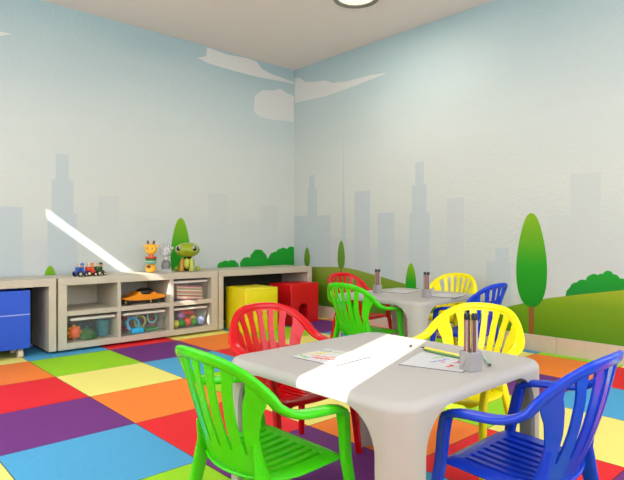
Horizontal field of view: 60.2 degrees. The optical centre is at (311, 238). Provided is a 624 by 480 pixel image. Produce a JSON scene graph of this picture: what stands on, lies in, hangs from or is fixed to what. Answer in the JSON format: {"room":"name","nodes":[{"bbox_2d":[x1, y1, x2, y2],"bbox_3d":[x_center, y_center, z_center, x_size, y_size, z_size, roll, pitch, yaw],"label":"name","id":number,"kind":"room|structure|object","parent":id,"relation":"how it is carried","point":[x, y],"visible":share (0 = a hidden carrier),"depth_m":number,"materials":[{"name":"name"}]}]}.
{"room":"children's room","nodes":[
{"label":"children's room","id":0,"kind":"room"},
{"bbox_2d":[0,0,293,276],"bbox_3d":[-2.092,-0.563,4.849,5.205,2.934,0.102,0,0,-43],"label":"wall","id":1,"kind":"structure","parent":0,"point":[116,137],"depth_m":5.12,"materials":[{"name":"paint"}]},
{"bbox_2d":[43,0,492,69],"bbox_3d":[-0.092,-2.080,2.673,5.205,0.100,6.014,0,0,-43],"label":"ceiling","id":2,"kind":"structure","parent":0,"point":[289,34],"depth_m":5.01,"materials":[{"name":"paint"}]},
{"bbox_2d":[333,0,378,8],"bbox_3d":[0.372,-2.018,4.511,0.400,0.024,0.400,0,0,-43],"label":"recessed light","id":3,"kind":"object","parent":2,"relation":"in","point":[353,4],"visible":1,"depth_m":4.62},
{"bbox_2d":[339,0,372,4],"bbox_3d":[0.372,-2.019,4.511,0.320,0.010,0.320,0,0,-43],"label":"diffuser","id":4,"kind":"object","parent":3,"relation":"attached to","point":[341,2],"depth_m":4.60,"materials":[{"name":"white plastic"}]},
{"bbox_2d":[0,317,623,479],"bbox_3d":[-0.092,0.954,2.673,5.205,0.100,6.014,0,0,-43],"label":"floor","id":5,"kind":"structure","parent":0,"point":[124,410],"depth_m":2.72,"materials":[{"name":"plastic"}]},
{"bbox_2d":[0,288,29,357],"bbox_3d":[-2.481,0.648,3.963,0.673,0.511,0.288,0,0,-43],"label":"rolling cart","id":6,"kind":"object","parent":5,"relation":"on","point":[15,302],"visible":0.95,"depth_m":4.02,"materials":[{"name":"blue plastic"}]},
{"bbox_2d":[0,276,55,352],"bbox_3d":[-2.702,0.609,3.884,1.476,0.590,0.470,0,0,-43],"label":"open shelf unit","id":7,"kind":"object","parent":5,"relation":"on","point":[42,289],"visible":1,"depth_m":4.22,"materials":[{"name":"beige wood"}]},
{"bbox_2d":[40,269,217,350],"bbox_3d":[-1.610,0.609,4.888,1.464,0.590,0.470,0,0,-43],"label":"shelf unit","id":8,"kind":"object","parent":5,"relation":"on","point":[75,295],"visible":0.63,"depth_m":4.77,"materials":[{"name":"beige wood"}]},
{"bbox_2d":[72,263,86,276],"bbox_3d":[-1.919,0.259,4.453,0.090,0.112,0.092,0,0,33],"label":"tractor","id":9,"kind":"object","parent":8,"relation":"on","point":[79,271],"visible":1,"depth_m":4.43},
{"bbox_2d":[83,263,96,275],"bbox_3d":[-1.864,0.259,4.517,0.090,0.112,0.092,0,0,42],"label":"tractor","id":10,"kind":"object","parent":8,"relation":"on","point":[89,270],"visible":0.93,"depth_m":4.50,"materials":[{"name":"red plastic"}]},
{"bbox_2d":[67,313,114,320],"bbox_3d":[-1.887,0.739,4.525,0.361,0.190,0.274,0,0,-43],"label":"storage bin","id":11,"kind":"object","parent":8,"relation":"in","point":[99,315],"visible":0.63,"depth_m":4.44,"materials":[{"name":"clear plastic"}]},
{"bbox_2d":[67,325,81,339],"bbox_3d":[-1.939,0.767,4.393,0.123,0.123,0.072,0,0,-43],"label":"toy","id":12,"kind":"object","parent":11,"relation":"in","point":[74,331],"visible":0.99,"depth_m":4.37,"materials":[{"name":"orange plastic"}]},
{"bbox_2d":[79,322,91,329],"bbox_3d":[-1.931,0.771,4.578,0.116,0.116,0.116,0,0,-43],"label":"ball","id":13,"kind":"object","parent":11,"relation":"in","point":[83,325],"visible":0.48,"depth_m":4.54,"materials":[{"name":"plastic"}]},
{"bbox_2d":[77,327,96,339],"bbox_3d":[-1.870,0.782,4.479,0.156,0.094,0.156,0,0,-43],"label":"toy","id":14,"kind":"object","parent":11,"relation":"in","point":[87,333],"visible":0.92,"depth_m":4.43,"materials":[{"name":"green plastic"}]},
{"bbox_2d":[94,318,109,335],"bbox_3d":[-1.796,0.751,4.604,0.134,0.155,0.132,0,0,-43],"label":"bucket","id":15,"kind":"object","parent":11,"relation":"in","point":[101,325],"visible":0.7,"depth_m":4.56,"materials":[{"name":"teal plastic"}]},
{"bbox_2d":[92,262,106,275],"bbox_3d":[-1.813,0.259,4.577,0.090,0.112,0.092,0,0,30],"label":"tractor","id":16,"kind":"object","parent":8,"relation":"on","point":[98,269],"visible":0.91,"depth_m":4.55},
{"bbox_2d":[121,287,164,304],"bbox_3d":[-1.532,0.510,4.809,0.410,0.139,0.150,0,0,-43],"label":"toy car","id":17,"kind":"object","parent":8,"relation":"on","point":[144,293],"visible":0.98,"depth_m":4.77,"materials":[{"name":"orange plastic"}]},
{"bbox_2d":[121,308,164,315],"bbox_3d":[-1.556,0.739,4.829,0.390,0.190,0.274,0,0,-43],"label":"storage bin","id":18,"kind":"object","parent":8,"relation":"in","point":[152,310],"visible":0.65,"depth_m":4.74,"materials":[{"name":"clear plastic"}]},
{"bbox_2d":[121,316,129,329],"bbox_3d":[-1.673,0.749,4.756,0.127,0.120,0.062,0,0,-36],"label":"ring","id":19,"kind":"object","parent":18,"relation":"in","point":[122,317],"visible":0.41,"depth_m":4.76,"materials":[{"name":"red plastic"}]},
{"bbox_2d":[126,316,139,329],"bbox_3d":[-1.578,0.754,4.741,0.068,0.126,0.135,0,0,40],"label":"ring","id":20,"kind":"object","parent":18,"relation":"in","point":[132,317],"visible":0.88,"depth_m":4.73,"materials":[{"name":"blue plastic"}]},
{"bbox_2d":[129,327,143,333],"bbox_3d":[-1.538,0.806,4.718,0.110,0.045,0.060,0,0,-43],"label":"block","id":21,"kind":"object","parent":18,"relation":"in","point":[136,329],"visible":1,"depth_m":4.69,"materials":[{"name":"blue plastic"}]},
{"bbox_2d":[133,314,145,326],"bbox_3d":[-1.546,0.744,4.832,0.122,0.119,0.043,0,0,-41],"label":"ring","id":22,"kind":"object","parent":18,"relation":"in","point":[139,315],"visible":0.91,"depth_m":4.83,"materials":[{"name":"yellow plastic"}]},
{"bbox_2d":[136,314,148,326],"bbox_3d":[-1.546,0.749,4.913,0.058,0.130,0.136,0,0,41],"label":"ring","id":23,"kind":"object","parent":18,"relation":"in","point":[145,315],"visible":0.41,"depth_m":4.92,"materials":[{"name":"plastic"}]},
{"bbox_2d":[142,316,154,325],"bbox_3d":[-1.514,0.779,4.983,0.100,0.100,0.060,0,0,-43],"label":"block","id":24,"kind":"object","parent":18,"relation":"in","point":[151,318],"visible":0.26,"depth_m":4.97,"materials":[{"name":"plastic"}]},
{"bbox_2d":[143,326,157,330],"bbox_3d":[-1.470,0.816,4.875,0.148,0.023,0.148,0,0,-43],"label":"ring","id":25,"kind":"object","parent":18,"relation":"in","point":[147,328],"visible":0.9,"depth_m":4.83,"materials":[{"name":"green plastic"}]},
{"bbox_2d":[146,313,157,322],"bbox_3d":[-1.467,0.724,4.931,0.109,0.108,0.035,0,0,-44],"label":"ring","id":26,"kind":"object","parent":18,"relation":"in","point":[148,314],"visible":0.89,"depth_m":4.92,"materials":[{"name":"teal plastic"}]},
{"bbox_2d":[143,241,158,272],"bbox_3d":[-1.466,0.167,4.908,0.109,0.295,0.113,0,0,44],"label":"stacking toy","id":27,"kind":"object","parent":8,"relation":"on","point":[150,249],"visible":1,"depth_m":4.87,"materials":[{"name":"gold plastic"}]},
{"bbox_2d":[158,243,173,272],"bbox_3d":[-1.359,0.178,5.009,0.113,0.273,0.112,0,0,38],"label":"stacking toy","id":28,"kind":"object","parent":8,"relation":"on","point":[165,251],"visible":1,"depth_m":4.98,"materials":[{"name":"white plastic"}]},
{"bbox_2d":[174,243,199,270],"bbox_3d":[-1.195,0.178,5.171,0.242,0.277,0.214,0,0,-7],"label":"frog","id":29,"kind":"object","parent":8,"relation":"on","point":[186,250],"visible":1,"depth_m":5.10},
{"bbox_2d":[174,304,206,310],"bbox_3d":[-1.221,0.739,5.137,0.356,0.190,0.274,0,0,-43],"label":"storage bin","id":30,"kind":"object","parent":8,"relation":"in","point":[195,306],"visible":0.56,"depth_m":5.09,"materials":[{"name":"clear plastic"}]},
{"bbox_2d":[174,320,178,327],"bbox_3d":[-1.266,0.793,4.988,0.072,0.072,0.072,0,0,-43],"label":"ball","id":31,"kind":"object","parent":30,"relation":"in","point":[176,323],"visible":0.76,"depth_m":4.96,"materials":[{"name":"yellow plastic"}]},
{"bbox_2d":[177,312,184,319],"bbox_3d":[-1.237,0.731,5.069,0.072,0.072,0.072,0,0,-43],"label":"ball","id":32,"kind":"object","parent":30,"relation":"in","point":[180,315],"visible":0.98,"depth_m":5.04,"materials":[{"name":"purple plastic"}]},
{"bbox_2d":[179,319,185,326],"bbox_3d":[-1.217,0.793,5.027,0.072,0.072,0.072,0,0,-43],"label":"ball","id":33,"kind":"object","parent":30,"relation":"in","point":[182,322],"visible":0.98,"depth_m":5.00,"materials":[{"name":"green plastic"}]},
{"bbox_2d":[183,317,190,325],"bbox_3d":[-1.184,0.787,5.090,0.084,0.084,0.084,0,0,-43],"label":"ball","id":34,"kind":"object","parent":30,"relation":"in","point":[187,319],"visible":0.84,"depth_m":5.07,"materials":[{"name":"red plastic"}]},
{"bbox_2d":[180,310,193,314],"bbox_3d":[-1.196,0.710,5.145,0.148,0.057,0.044,0,0,-43],"label":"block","id":35,"kind":"object","parent":30,"relation":"in","point":[186,312],"visible":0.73,"depth_m":5.13,"materials":[{"name":"red plastic"}]},
{"bbox_2d":[191,318,197,325],"bbox_3d":[-1.121,0.793,5.115,0.072,0.072,0.072,0,0,-43],"label":"ball","id":36,"kind":"object","parent":30,"relation":"in","point":[194,321],"visible":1,"depth_m":5.09,"materials":[{"name":"green plastic"}]},
{"bbox_2d":[196,316,203,324],"bbox_3d":[-1.076,0.789,5.170,0.080,0.080,0.080,0,0,-43],"label":"ball","id":37,"kind":"object","parent":30,"relation":"in","point":[200,319],"visible":0.93,"depth_m":5.14,"materials":[{"name":"plastic"}]},
{"bbox_2d":[174,278,206,283],"bbox_3d":[-1.221,0.488,5.137,0.356,0.185,0.274,0,0,-43],"label":"storage bin","id":38,"kind":"object","parent":8,"relation":"on","point":[190,280],"visible":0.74,"depth_m":5.06,"materials":[{"name":"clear plastic"}]},
{"bbox_2d":[174,297,201,298],"bbox_3d":[-1.214,0.566,5.128,0.270,0.035,0.196,0,0,-43],"label":"magazine","id":39,"kind":"object","parent":38,"relation":"in","point":[174,297],"visible":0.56,"depth_m":5.04,"materials":[{"name":"white paper"}]},
{"bbox_2d":[174,296,202,297],"bbox_3d":[-1.212,0.553,5.131,0.270,0.035,0.196,0,0,-43],"label":"magazine","id":40,"kind":"object","parent":39,"relation":"on","point":[174,296],"visible":0.58,"depth_m":5.03,"materials":[{"name":"paper"}]},
{"bbox_2d":[174,295,201,296],"bbox_3d":[-1.217,0.540,5.126,0.270,0.035,0.196,0,0,-42],"label":"magazine","id":41,"kind":"object","parent":40,"relation":"on","point":[174,295],"visible":0.64,"depth_m":5.07,"materials":[{"name":"beige paper"}]},
{"bbox_2d":[174,293,201,294],"bbox_3d":[-1.214,0.527,5.128,0.270,0.035,0.196,0,0,-43],"label":"magazine","id":42,"kind":"object","parent":41,"relation":"on","point":[174,293],"visible":0.56,"depth_m":5.03,"materials":[{"name":"beige paper"}]},
{"bbox_2d":[174,292,202,293],"bbox_3d":[-1.212,0.515,5.130,0.270,0.035,0.196,0,0,-42],"label":"magazine","id":43,"kind":"object","parent":42,"relation":"on","point":[174,292],"visible":0.64,"depth_m":5.04,"materials":[{"name":"beige paper"}]},
{"bbox_2d":[174,290,201,292],"bbox_3d":[-1.217,0.502,5.126,0.270,0.035,0.196,0,0,-43],"label":"magazine","id":44,"kind":"object","parent":43,"relation":"on","point":[174,290],"visible":0.64,"depth_m":5.07,"materials":[{"name":"beige paper"}]},
{"bbox_2d":[174,289,201,290],"bbox_3d":[-1.214,0.489,5.128,0.270,0.035,0.196,0,0,-42],"label":"magazine","id":45,"kind":"object","parent":44,"relation":"on","point":[174,289],"visible":0.6,"depth_m":5.03,"materials":[{"name":"white paper"}]},
{"bbox_2d":[174,288,202,289],"bbox_3d":[-1.212,0.476,5.130,0.270,0.035,0.196,0,0,-44],"label":"magazine","id":46,"kind":"object","parent":45,"relation":"on","point":[174,288],"visible":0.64,"depth_m":5.05,"materials":[{"name":"beige paper"}]},
{"bbox_2d":[174,286,201,288],"bbox_3d":[-1.217,0.464,5.126,0.270,0.035,0.196,0,0,-42],"label":"magazine","id":47,"kind":"object","parent":46,"relation":"on","point":[174,286],"visible":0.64,"depth_m":5.06,"materials":[{"name":"beige paper"}]},
{"bbox_2d":[174,284,201,286],"bbox_3d":[-1.214,0.451,5.128,0.270,0.035,0.196,0,0,-44],"label":"magazine","id":48,"kind":"object","parent":47,"relation":"on","point":[177,285],"visible":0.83,"depth_m":5.07,"materials":[{"name":"paper"}]},
{"bbox_2d":[226,284,277,332],"bbox_3d":[-0.601,0.692,5.350,0.375,0.425,0.376,0,0,-40],"label":"cube","id":49,"kind":"object","parent":5,"relation":"on","point":[237,297],"visible":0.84,"depth_m":5.24,"materials":[{"name":"yellow plastic"}]},
{"bbox_2d":[201,265,311,328],"bbox_3d":[-0.611,0.609,5.806,1.227,0.590,0.470,0,0,-43],"label":"open shelf unit","id":50,"kind":"object","parent":5,"relation":"on","point":[249,275],"visible":0.34,"depth_m":5.83,"materials":[{"name":"beige wood"}]},
{"bbox_2d":[175,345,354,479],"bbox_3d":[-0.163,0.598,1.568,0.434,0.616,0.498,0,0,-43],"label":"chair","id":51,"kind":"object","parent":5,"relation":"on","point":[260,451],"visible":1,"depth_m":1.44,"materials":[{"name":"green plastic"}]},
{"bbox_2d":[270,281,317,324],"bbox_3d":[-0.195,0.692,5.843,0.340,0.425,0.415,0,0,44],"label":"cube","id":52,"kind":"object","parent":5,"relation":"on","point":[302,296],"visible":0.71,"depth_m":5.71,"materials":[{"name":"red plastic"}]},
{"bbox_2d":[228,302,361,453],"bbox_3d":[-0.100,0.598,2.273,0.498,0.616,0.434,0,0,-43],"label":"chair","id":53,"kind":"object","parent":5,"relation":"on","point":[289,396],"visible":0.57,"depth_m":2.35,"materials":[{"name":"red plastic"}]},
{"bbox_2d":[328,272,392,337],"bbox_3d":[0.372,0.598,4.446,0.498,0.616,0.434,0,0,-43],"label":"chair","id":54,"kind":"object","parent":5,"relation":"on","point":[360,283],"visible":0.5,"depth_m":4.53,"materials":[{"name":"red plastic"}]},
{"bbox_2d":[327,282,403,337],"bbox_3d":[0.341,0.598,3.673,0.434,0.616,0.498,0,0,-43],"label":"chair","id":55,"kind":"object","parent":5,"relation":"on","point":[354,325],"visible":0.88,"depth_m":3.55,"materials":[{"name":"green plastic"}]},
{"bbox_2d":[231,332,538,479],"bbox_3d":[0.242,0.656,1.839,0.780,0.497,0.780,0,0,-43],"label":"table","id":56,"kind":"object","parent":5,"relation":"on","point":[397,406],"visible":0.82,"depth_m":1.57,"materials":[{"name":"white plastic"}]},
{"bbox_2d":[291,348,369,366],"bbox_3d":[0.065,0.405,1.845,0.200,0.004,0.185,0,0,43],"label":"drawing sheet","id":57,"kind":"object","parent":56,"relation":"on","point":[331,357],"visible":1,"depth_m":1.83,"materials":[{"name":"white paper"}]},
{"bbox_2d":[399,351,464,372],"bbox_3d":[0.430,0.405,1.787,0.205,0.004,0.250,0,0,30],"label":"drawing sheet","id":58,"kind":"object","parent":56,"relation":"on","point":[424,359],"visible":0.83,"depth_m":1.75,"materials":[{"name":"white paper"}]},
{"bbox_2d":[421,347,458,355],"bbox_3d":[0.450,0.399,1.908,0.009,0.009,0.172,0,0,-35],"label":"pencil","id":59,"kind":"object","parent":58,"relation":"on","point":[428,348],"visible":0.87,"depth_m":1.90,"materials":[{"name":"yellow wood"}]},
{"bbox_2d":[422,349,458,358],"bbox_3d":[0.449,0.399,1.864,0.010,0.009,0.173,0,0,-37],"label":"pencil","id":60,"kind":"object","parent":58,"relation":"on","point":[426,350],"visible":0.8,"depth_m":1.86,"materials":[{"name":"wood"}]},
{"bbox_2d":[459,350,481,372],"bbox_3d":[0.490,0.377,1.659,0.052,0.060,0.049,0,0,-29],"label":"pencil holder","id":61,"kind":"object","parent":56,"relation":"on","point":[469,362],"visible":0.9,"depth_m":1.64,"materials":[{"name":"grey plastic"}]},
{"bbox_2d":[464,313,465,351],"bbox_3d":[0.473,0.315,1.663,0.009,0.170,0.008,0,0,-43],"label":"pencil","id":62,"kind":"object","parent":61,"relation":"in","point":[464,313],"visible":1,"depth_m":1.66,"materials":[{"name":"brown wood"}]},
{"bbox_2d":[465,313,467,351],"bbox_3d":[0.477,0.315,1.656,0.009,0.170,0.008,0,0,-43],"label":"pencil","id":63,"kind":"object","parent":61,"relation":"in","point":[466,315],"visible":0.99,"depth_m":1.65,"materials":[{"name":"brown wood"}]},
{"bbox_2d":[468,313,470,352],"bbox_3d":[0.484,0.315,1.658,0.009,0.170,0.008,0,0,-43],"label":"pencil","id":64,"kind":"object","parent":61,"relation":"in","point":[469,315],"visible":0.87,"depth_m":1.66,"materials":[{"name":"brown wood"}]},
{"bbox_2d":[471,313,473,352],"bbox_3d":[0.493,0.315,1.655,0.009,0.170,0.008,0,0,-43],"label":"pencil","id":65,"kind":"object","parent":61,"relation":"in","point":[472,314],"visible":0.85,"depth_m":1.65,"materials":[{"name":"brown wood"}]},
{"bbox_2d":[473,313,475,352],"bbox_3d":[0.499,0.315,1.650,0.009,0.170,0.008,0,0,-43],"label":"pencil","id":66,"kind":"object","parent":61,"relation":"in","point":[474,315],"visible":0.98,"depth_m":1.65,"materials":[{"name":"brown wood"}]},
{"bbox_2d":[476,313,477,351],"bbox_3d":[0.505,0.315,1.653,0.009,0.170,0.008,0,0,-43],"label":"pencil","id":67,"kind":"object","parent":61,"relation":"in","point":[476,313],"visible":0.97,"depth_m":1.65,"materials":[{"name":"wood"}]},
{"bbox_2d":[483,355,490,365],"bbox_3d":[0.576,0.402,1.767,0.010,0.010,0.145,0,0,10],"label":"pencil","id":68,"kind":"object","parent":56,"relation":"on","point":[484,356],"visible":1,"depth_m":1.75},
{"bbox_2d":[338,288,479,340],"bbox_3d":[0.701,0.656,3.950,0.780,0.497,0.780,0,0,-43],"label":"table","id":69,"kind":"object","parent":5,"relation":"on","point":[416,309],"visible":0.44,"depth_m":3.60,"materials":[{"name":"white plastic"}]},
{"bbox_2d":[373,284,381,292],"bbox_3d":[0.491,0.377,4.027,0.052,0.060,0.049,0,0,-29],"label":"pencil holder","id":70,"kind":"object","parent":69,"relation":"on","point":[377,288],"visible":0.99,"depth_m":4.01,"materials":[{"name":"grey plastic"}]},
{"bbox_2d":[378,270,379,284],"bbox_3d":[0.500,0.315,4.017,0.009,0.170,0.008,0,0,-43],"label":"pencil","id":71,"kind":"object","parent":70,"relation":"in","point":[378,270],"visible":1,"depth_m":4.02,"materials":[{"name":"brown wood"}]},
{"bbox_2d":[383,289,417,293],"bbox_3d":[0.678,0.405,4.113,0.200,0.004,0.220,0,0,37],"label":"paper sheet","id":72,"kind":"object","parent":69,"relation":"on","point":[395,290],"visible":1,"depth_m":4.08,"materials":[{"name":"white paper"}]},
{"bbox_2d":[422,289,431,297],"bbox_3d":[0.788,0.377,3.696,0.052,0.060,0.049,0,0,-29],"label":"pencil holder","id":73,"kind":"object","parent":69,"relation":"on","point":[426,293],"visible":0.98,"depth_m":3.68,"materials":[{"name":"grey plastic"}]},
{"bbox_2d":[425,272,426,288],"bbox_3d":[0.782,0.315,3.695,0.009,0.170,0.008,0,0,-43],"label":"pencil","id":74,"kind":"object","parent":73,"relation":"in","point":[425,272],"visible":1,"depth_m":3.69,"materials":[{"name":"brown wood"}]},
{"bbox_2d":[432,293,465,297],"bbox_3d":[0.957,0.405,3.810,0.200,0.004,0.240,0,0,35],"label":"paper sheet","id":75,"kind":"object","parent":69,"relation":"on","point":[443,295],"visible":0.86,"depth_m":3.80,"materials":[{"name":"white paper"}]},
{"bbox_2d":[428,273,476,344],"bbox_3d":[1.090,0.598,4.402,0.434,0.616,0.498,0,0,-43],"label":"chair","id":76,"kind":"object","parent":5,"relation":"on","point":[435,283],"visible":0.34,"depth_m":4.52,"materials":[{"name":"yellow plastic"}]},
{"bbox_2d":[412,302,524,479],"bbox_3d":[0.631,0.598,2.282,0.434,0.616,0.498,0,0,-43],"label":"chair","id":77,"kind":"object","parent":5,"relation":"on","point":[514,344],"visible":0.39,"depth_m":2.34,"materials":[{"name":"yellow plastic"}]},
{"bbox_2d":[430,283,507,352],"bbox_3d":[1.091,0.598,3.665,0.498,0.616,0.434,0,0,-43],"label":"chair","id":78,"kind":"object","parent":5,"relation":"on","point":[476,297],"visible":0.46,"depth_m":3.53,"materials":[{"name":"blue plastic"}]},
{"bbox_2d":[431,350,623,479],"bbox_3d":[0.620,0.598,1.514,0.498,0.616,0.434,0,0,-43],"label":"chair","id":79,"kind":"object","parent":5,"relation":"on","point":[507,454],"visible":1,"depth_m":1.40,"materials":[{"name":"blue plastic"}]},
{"bbox_2d":[294,0,623,345],"bbox_3d":[1.820,-0.563,4.363,0.104,2.934,5.914,0,0,-43],"label":"wall","id":80,"kind":"structure","parent":0,"point":[485,142],"depth_m":4.68,"materials":[{"name":"paint"}]},
{"bbox_2d":[318,306,623,364],"bbox_3d":[1.859,0.838,4.241,0.012,0.132,6.146,0,0,-43],"label":"baseboard","id":81,"kind":"structure","parent":80,"relation":"attached to","point":[539,343],"depth_m":4.19,"materials":[{"name":"beige wood"}]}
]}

